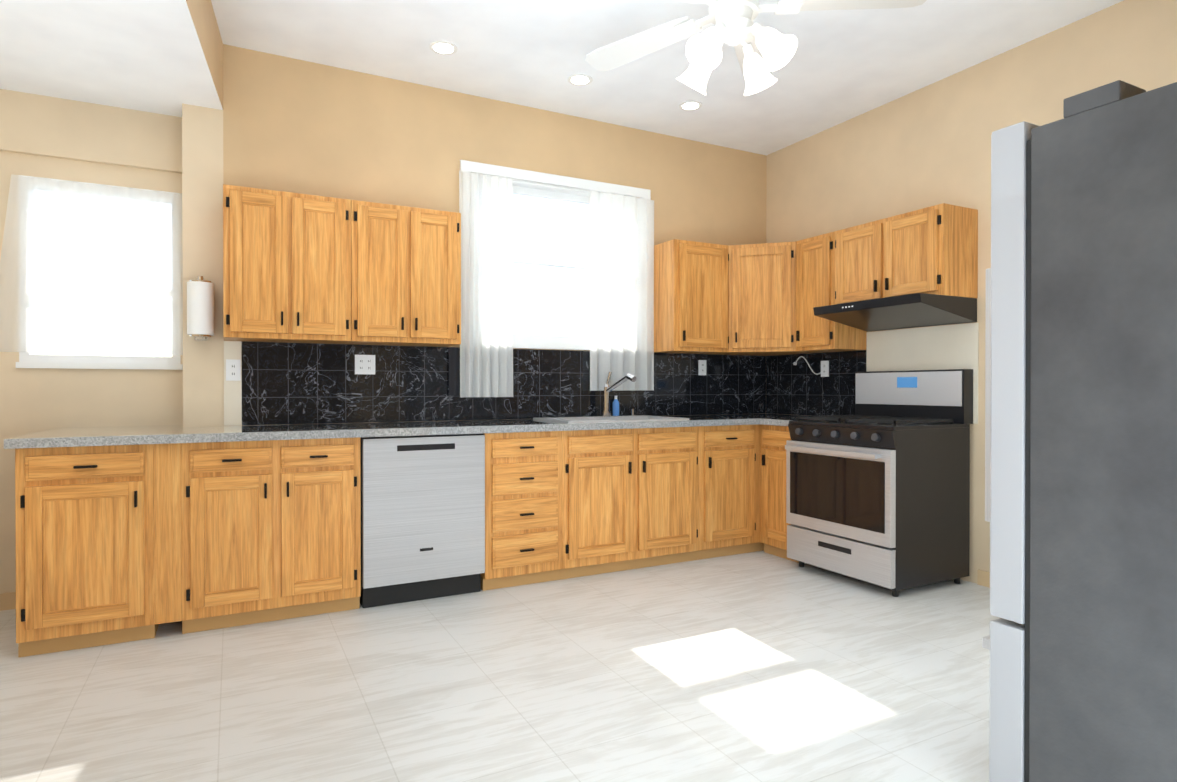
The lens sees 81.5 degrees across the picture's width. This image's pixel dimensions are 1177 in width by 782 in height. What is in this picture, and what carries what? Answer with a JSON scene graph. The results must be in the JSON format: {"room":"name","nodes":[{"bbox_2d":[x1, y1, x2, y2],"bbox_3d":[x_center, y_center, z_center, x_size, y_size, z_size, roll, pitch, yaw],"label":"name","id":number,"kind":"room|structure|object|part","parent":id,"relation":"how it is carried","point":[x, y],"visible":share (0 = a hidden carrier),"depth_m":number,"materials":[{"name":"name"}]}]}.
{"room":"kitchen","nodes":[
{"label":"kitchen","id":0,"kind":"room"},
{"bbox_2d":[0,89,182,592],"bbox_3d":[-2.877,-0.202,3.526,1.380,2.610,0.155,0,0,-28],"label":"wall","id":1,"kind":"structure","parent":0,"point":[42,136],"depth_m":3.57,"materials":[{"name":"beige paint"}]},
{"bbox_2d":[0,592,15,610],"bbox_3d":[-3.067,1.061,3.377,0.660,0.085,0.014,0,0,-28],"label":"baseboard","id":2,"kind":"structure","parent":1,"relation":"attached to","point":[7,600],"depth_m":3.44,"materials":[{"name":"brown wood"}]},
{"bbox_2d":[0,174,182,369],"bbox_3d":[-2.596,-0.608,3.659,0.925,0.980,0.174,0,0,-28],"label":"alcove window","id":3,"kind":"structure","parent":1,"relation":"in","point":[85,267],"depth_m":3.59,"materials":[{"name":"white glass"}]},
{"bbox_2d":[0,0,222,116],"bbox_3d":[-1.737,-1.675,1.668,1.450,0.355,4.250,0,0,-28],"label":"ceiling","id":4,"kind":"structure","parent":0,"point":[164,57],"depth_m":3.06,"materials":[{"name":"beige paint"}]},
{"bbox_2d":[182,44,766,426],"bbox_3d":[-0.390,-0.386,4.702,4.120,2.965,0.370,0,0,-28],"label":"wall","id":5,"kind":"structure","parent":0,"point":[283,123],"depth_m":4.05,"materials":[{"name":"beige paint"}]},
{"bbox_2d":[187,276,213,340],"bbox_3d":[-2.023,-0.432,3.562,0.124,0.330,0.136,0,0,-28],"label":"paper towel holder","id":6,"kind":"object","parent":5,"relation":"attached to","point":[200,308],"visible":0.98,"depth_m":3.51,"materials":[{"name":"white paper"}]},
{"bbox_2d":[226,359,240,380],"bbox_3d":[-1.914,-0.113,3.680,0.070,0.114,0.008,0,0,-28],"label":"electrical outlet","id":7,"kind":"object","parent":5,"relation":"attached to","point":[233,369],"visible":1,"depth_m":3.68,"materials":[{"name":"white plastic"}]},
{"bbox_2d":[223,184,460,346],"bbox_3d":[-1.341,-0.651,3.799,1.218,0.762,0.345,0,0,-28],"label":"upper cabinet","id":8,"kind":"object","parent":5,"relation":"attached to","point":[301,268],"visible":1,"depth_m":3.64,"materials":[{"name":"brown wood"}]},
{"bbox_2d":[224,341,765,425],"bbox_3d":[-0.276,-0.045,4.546,3.796,0.456,0.010,0,0,-28],"label":"backsplash","id":9,"kind":"structure","parent":5,"relation":"attached to","point":[279,383],"depth_m":4.18,"materials":[{"name":"black stone"}]},
{"bbox_2d":[355,355,374,373],"bbox_3d":[-1.307,-0.154,3.997,0.115,0.114,0.008,0,0,-28],"label":"electrical outlet","id":10,"kind":"object","parent":9,"relation":"attached to","point":[364,364],"visible":1,"depth_m":3.99,"materials":[{"name":"white plastic"}]},
{"bbox_2d":[698,360,705,374],"bbox_3d":[0.856,-0.175,5.125,0.070,0.114,0.008,0,0,-28],"label":"electrical outlet","id":11,"kind":"object","parent":9,"relation":"attached to","point":[701,367],"visible":1,"depth_m":5.12,"materials":[{"name":"white plastic"}]},
{"bbox_2d":[460,160,650,349],"bbox_3d":[-0.200,-0.861,4.626,1.400,1.163,0.176,0,0,-28],"label":"window","id":12,"kind":"structure","parent":5,"relation":"in","point":[550,187],"depth_m":4.59,"materials":[{"name":"white"}]},
{"bbox_2d":[459,170,512,396],"bbox_3d":[-0.642,-0.659,4.287,0.350,1.395,0.054,0,0,-28],"label":"window curtain","id":13,"kind":"object","parent":12,"relation":"hanging from","point":[485,202],"depth_m":4.29,"materials":[{"name":"white fabric"}]},
{"bbox_2d":[590,191,653,390],"bbox_3d":[0.240,-0.681,4.747,0.520,1.355,0.053,0,0,-28],"label":"window curtain","id":14,"kind":"object","parent":12,"relation":"hanging from","point":[621,286],"depth_m":4.73,"materials":[{"name":"white fabric"}]},
{"bbox_2d":[654,239,728,353],"bbox_3d":[0.730,-0.657,4.879,0.467,0.762,0.345,0,0,-28],"label":"upper cabinet","id":15,"kind":"object","parent":5,"relation":"attached to","point":[690,297],"visible":1,"depth_m":4.75,"materials":[{"name":"brown wood"}]},
{"bbox_2d":[711,241,824,355],"bbox_3d":[1.282,-0.658,5.008,0.628,0.762,0.628,0,0,-28],"label":"upper cabinet","id":16,"kind":"object","parent":5,"relation":"attached to","point":[762,299],"visible":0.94,"depth_m":4.79,"materials":[{"name":"brown wood"}]},
{"bbox_2d":[0,550,999,781],"bbox_3d":[0.345,1.162,1.811,5.500,0.100,6.190,0,0,-28],"label":"floor","id":17,"kind":"structure","parent":0,"point":[759,666],"depth_m":2.53,"materials":[{"name":"tile"}]},
{"bbox_2d":[15,443,185,656],"bbox_3d":[-2.223,0.668,3.189,0.585,0.872,0.614,0,0,-28],"label":"base cabinet","id":18,"kind":"object","parent":17,"relation":"on","point":[115,544],"depth_m":2.92,"materials":[{"name":"brown wood"}]},
{"bbox_2d":[183,437,360,632],"bbox_3d":[-1.667,0.667,3.480,0.880,0.872,0.614,0,0,-28],"label":"base cabinet","id":19,"kind":"object","parent":17,"relation":"on","point":[272,528],"depth_m":3.23,"materials":[{"name":"brown wood"}]},
{"bbox_2d":[360,433,484,607],"bbox_3d":[-0.980,0.665,3.819,0.642,0.872,0.598,0,0,-28],"label":"dishwasher","id":20,"kind":"object","parent":17,"relation":"on","point":[422,517],"visible":0.81,"depth_m":3.55,"materials":[{"name":"silver metal"}]},
{"bbox_2d":[481,431,568,590],"bbox_3d":[-0.483,0.663,4.097,0.486,0.872,0.614,0,0,-28],"label":"base cabinet","id":21,"kind":"object","parent":17,"relation":"on","point":[559,505],"depth_m":3.83,"materials":[{"name":"brown wood"}]},
{"bbox_2d":[569,426,704,577],"bbox_3d":[0.148,0.662,4.427,1.011,0.872,0.614,0,0,-28],"label":"base cabinet","id":22,"kind":"object","parent":17,"relation":"on","point":[637,495],"depth_m":4.17,"materials":[{"name":"brown wood"}]},
{"bbox_2d":[705,424,763,558],"bbox_3d":[1.061,0.659,4.904,1.121,0.872,0.614,0,0,-28],"label":"base cabinet","id":23,"kind":"object","parent":17,"relation":"on","point":[732,452],"depth_m":4.51,"materials":[{"name":"brown wood"}]},
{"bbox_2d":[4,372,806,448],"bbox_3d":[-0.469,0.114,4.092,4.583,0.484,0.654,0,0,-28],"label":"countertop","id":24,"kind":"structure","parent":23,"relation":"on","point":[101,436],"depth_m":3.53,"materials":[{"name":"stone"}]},
{"bbox_2d":[533,415,688,422],"bbox_3d":[0.142,0.264,4.399,0.860,0.181,0.525,0,0,-28],"label":"basin","id":25,"kind":"object","parent":24,"relation":"in","point":[604,418],"depth_m":4.40,"materials":[{"name":"silver metal"}]},
{"bbox_2d":[612,396,618,415],"bbox_3d":[0.191,0.107,4.758,0.048,0.149,0.048,0,0,-28],"label":"soap bottle","id":26,"kind":"object","parent":24,"relation":"on","point":[615,407],"visible":0.88,"depth_m":4.74,"materials":[{"name":"blue plastic"}]},
{"bbox_2d":[602,372,635,416],"bbox_3d":[0.260,0.021,4.571,0.254,0.303,0.300,0,0,-28],"label":"faucet","id":27,"kind":"object","parent":24,"relation":"on","point":[606,412],"depth_m":4.61,"materials":[{"name":"silver metal"}]},
{"bbox_2d":[760,416,812,425],"bbox_3d":[1.497,0.204,4.572,0.653,0.040,0.300,0,0,-28],"label":"countertop","id":28,"kind":"structure","parent":23,"relation":"on","point":[764,420],"depth_m":4.48,"materials":[{"name":"stone"}]},
{"bbox_2d":[760,425,798,562],"bbox_3d":[1.489,0.661,4.601,0.637,0.873,0.350,0,0,-28],"label":"base cabinet","id":29,"kind":"object","parent":17,"relation":"on","point":[773,523],"visible":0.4,"depth_m":4.50,"materials":[{"name":"brown wood"}]},
{"bbox_2d":[785,369,972,596],"bbox_3d":[1.691,0.488,4.071,0.752,1.225,0.762,0,0,-28],"label":"range","id":30,"kind":"object","parent":17,"relation":"on","point":[878,488],"visible":1,"depth_m":3.83,"materials":[{"name":"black metal"}]},
{"bbox_2d":[982,80,1176,781],"bbox_3d":[1.635,0.202,1.647,0.844,1.822,0.935,0,0,-28],"label":"fridge","id":31,"kind":"object","parent":17,"relation":"on","point":[1079,642],"visible":1,"depth_m":1.62,"materials":[{"name":"black metal"}]},
{"bbox_2d":[211,0,1123,155],"bbox_3d":[0.345,-1.903,1.795,5.500,0.100,6.190,0,0,-28],"label":"ceiling","id":32,"kind":"structure","parent":0,"point":[840,66],"depth_m":3.74,"materials":[{"name":"white paint"}]},
{"bbox_2d":[429,41,457,54],"bbox_3d":[-0.786,-1.860,3.703,0.150,0.006,0.150,0,0,-28],"label":"recessed light","id":33,"kind":"object","parent":32,"relation":"in","point":[444,47],"visible":1,"depth_m":3.69,"materials":[{"name":"white plastic"}]},
{"bbox_2d":[568,74,592,85],"bbox_3d":[-0.051,-1.862,4.087,0.150,0.006,0.150,0,0,-28],"label":"recessed light","id":34,"kind":"object","parent":32,"relation":"in","point":[579,79],"visible":1,"depth_m":4.08,"materials":[{"name":"white plastic"}]},
{"bbox_2d":[679,101,701,110],"bbox_3d":[0.667,-1.864,4.462,0.150,0.006,0.150,0,0,-28],"label":"recessed light","id":35,"kind":"object","parent":32,"relation":"in","point":[690,105],"visible":1,"depth_m":4.45,"materials":[{"name":"white plastic"}]},
{"bbox_2d":[585,0,926,95],"bbox_3d":[0.585,-1.592,2.893,1.504,0.534,1.546,0,0,-28],"label":"ceiling fan","id":36,"kind":"object","parent":32,"relation":"hanging from","point":[762,53],"visible":1,"depth_m":2.92,"materials":[{"name":"white"}]},
{"bbox_3d":[0.623,-1.674,2.928,0.250,0.370,0.250,0,0,-28],"label":"motor","id":37,"kind":"part","parent":36,"relation":"part of","materials":[{"name":"white"}]},
{"bbox_2d":[766,0,1176,583],"bbox_3d":[2.815,-0.376,2.884,0.120,2.965,5.820,0,0,-28],"label":"wall","id":38,"kind":"structure","parent":0,"point":[927,146],"depth_m":3.94,"materials":[{"name":"beige paint"}]},
{"bbox_2d":[766,350,866,415],"bbox_3d":[1.638,-0.048,4.997,0.010,0.456,0.963,0,0,-28],"label":"backsplash","id":39,"kind":"structure","parent":38,"relation":"attached to","point":[800,388],"depth_m":4.99,"materials":[{"name":"black stone"}]},
{"bbox_2d":[821,361,828,376],"bbox_3d":[1.688,-0.159,4.879,0.008,0.114,0.070,0,0,-28],"label":"electrical outlet","id":40,"kind":"object","parent":39,"relation":"attached to","point":[825,368],"visible":1,"depth_m":4.87,"materials":[{"name":"white plastic"}]},
{"bbox_2d":[793,356,821,374],"bbox_3d":[1.611,-0.189,5.016,0.017,0.142,0.278,0,0,-28],"label":"cord","id":41,"kind":"object","parent":40,"relation":"attached to","point":[794,363],"visible":1,"depth_m":5.03,"materials":[{"name":"white"}]},
{"bbox_2d":[796,203,977,351],"bbox_3d":[1.809,-0.654,4.302,0.345,0.762,1.109,0,0,-28],"label":"upper cabinet","id":42,"kind":"object","parent":38,"relation":"attached to","point":[931,250],"visible":0.98,"depth_m":4.10,"materials":[{"name":"brown wood"}]},
{"bbox_2d":[813,293,976,331],"bbox_3d":[1.821,-0.462,4.115,0.498,0.134,0.760,0,0,-28],"label":"range hood","id":43,"kind":"object","parent":42,"relation":"attached to","point":[909,311],"visible":1,"depth_m":3.96,"materials":[{"name":"black metal"}]},
{"bbox_2d":[866,323,978,423],"bbox_3d":[2.041,-0.103,4.229,0.006,0.575,0.770,0,0,-28],"label":"wall panel","id":44,"kind":"object","parent":38,"relation":"attached to","point":[946,347],"visible":0.57,"depth_m":4.16,"materials":[{"name":"beige paint"}]},
{"bbox_2d":[977,569,989,587],"bbox_3d":[2.740,1.064,2.891,0.014,0.085,2.250,0,0,-28],"label":"baseboard","id":45,"kind":"structure","parent":38,"relation":"attached to","point":[983,577],"depth_m":3.85,"materials":[{"name":"brown wood"}]}
]}

